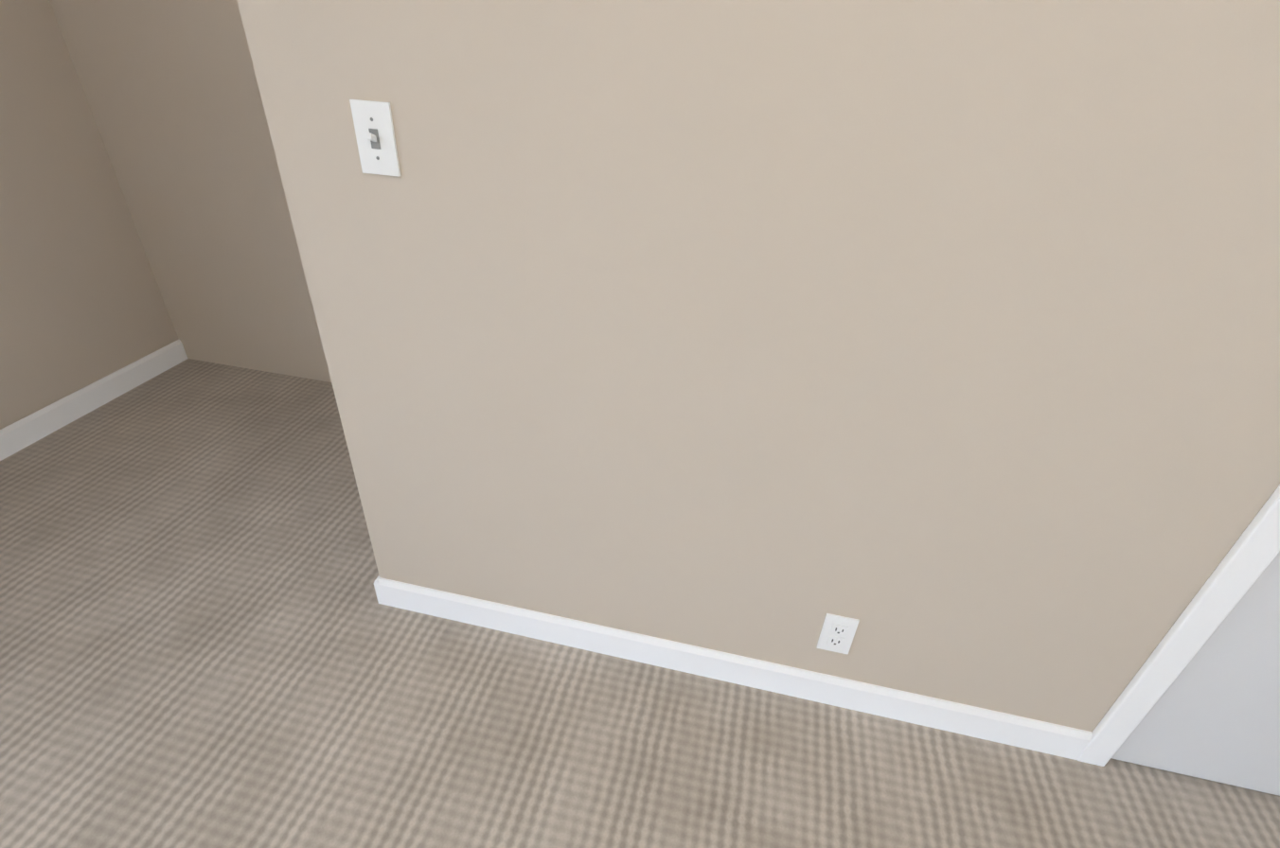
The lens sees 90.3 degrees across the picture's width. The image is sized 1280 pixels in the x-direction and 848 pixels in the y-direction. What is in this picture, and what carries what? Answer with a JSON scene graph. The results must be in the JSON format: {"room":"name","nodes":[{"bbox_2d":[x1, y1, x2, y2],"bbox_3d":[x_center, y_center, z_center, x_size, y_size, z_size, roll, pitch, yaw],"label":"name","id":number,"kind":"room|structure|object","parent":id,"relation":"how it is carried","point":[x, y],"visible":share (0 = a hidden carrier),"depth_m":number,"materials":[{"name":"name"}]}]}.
{"room":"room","nodes":[
{"label":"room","id":0,"kind":"room"},
{"bbox_2d":[0,0,177,429],"bbox_3d":[-2.402,-0.411,0.737,0.125,2.440,3.736,9,33,9],"label":"wall","id":1,"kind":"structure","parent":0,"point":[82,305],"depth_m":2.24,"materials":[{"name":"beige paint"}]},
{"bbox_2d":[0,339,187,461],"bbox_3d":[-2.405,0.615,1.314,0.013,0.092,3.611,9,33,9],"label":"baseboard","id":2,"kind":"structure","parent":1,"relation":"attached to","point":[20,435],"depth_m":2.42,"materials":[{"name":"white paint"}]},
{"bbox_2d":[49,0,331,382],"bbox_3d":[0.168,-1.001,1.869,4.335,2.440,0.125,9,33,9],"label":"wall","id":3,"kind":"structure","parent":0,"point":[171,92],"depth_m":2.32,"materials":[{"name":"beige paint"}]},
{"bbox_2d":[236,0,423,586],"bbox_3d":[-0.468,-0.789,1.487,0.125,2.440,1.005,9,33,9],"label":"wall","id":4,"kind":"structure","parent":0,"point":[279,34],"depth_m":1.21,"materials":[{"name":"beige paint"}]},
{"bbox_2d":[373,575,383,604],"bbox_3d":[-0.593,0.187,2.132,0.013,0.092,1.018,9,33,9],"label":"baseboard","id":5,"kind":"structure","parent":4,"relation":"attached to","point":[378,594],"depth_m":1.71,"materials":[{"name":"white paint"}]},
{"bbox_2d":[0,358,1279,847],"bbox_3d":[-0.267,1.051,0.962,4.680,0.050,3.956,9,33,9],"label":"floor","id":6,"kind":"structure","parent":0,"point":[206,641],"depth_m":1.47,"materials":[{"name":"carpet"}]},
{"bbox_2d":[307,0,1279,732],"bbox_3d":[0.777,-0.340,0.905,2.630,2.440,0.125,9,33,9],"label":"wall","id":7,"kind":"structure","parent":0,"point":[933,346],"depth_m":1.06,"materials":[{"name":"beige paint"}]},
{"bbox_2d":[349,99,400,177],"bbox_3d":[-0.443,-0.473,1.058,0.070,0.114,0.021,9,33,9],"label":"light switch","id":8,"kind":"object","parent":7,"relation":"attached to","point":[375,134],"visible":1,"depth_m":1.06,"materials":[{"name":"white plastic"}]},
{"bbox_2d":[377,577,1092,760],"bbox_3d":[0.153,0.589,1.579,1.744,0.092,0.013,9,33,9],"label":"baseboard","id":9,"kind":"structure","parent":7,"relation":"attached to","point":[1012,730],"depth_m":1.55,"materials":[{"name":"white paint"}]},
{"bbox_2d":[816,613,859,654],"bbox_3d":[0.443,0.473,1.430,0.070,0.114,0.008,9,33,9],"label":"electrical outlet","id":10,"kind":"object","parent":7,"relation":"attached to","point":[838,632],"visible":1,"depth_m":1.43,"materials":[{"name":"white plastic"}]},
{"bbox_2d":[1076,484,1279,766],"bbox_3d":[1.411,-0.051,0.834,0.742,2.096,0.016,9,33,9],"label":"door frame","id":11,"kind":"structure","parent":7,"relation":"attached to","point":[1247,560],"depth_m":1.20,"materials":[{"name":"white paint"}]},
{"bbox_2d":[1111,551,1279,796],"bbox_3d":[1.409,-0.025,0.842,0.610,2.018,0.105,9,33,9],"label":"door","id":12,"kind":"structure","parent":7,"relation":"in","point":[1213,714],"depth_m":1.31,"materials":[{"name":"white paint"}]}
]}

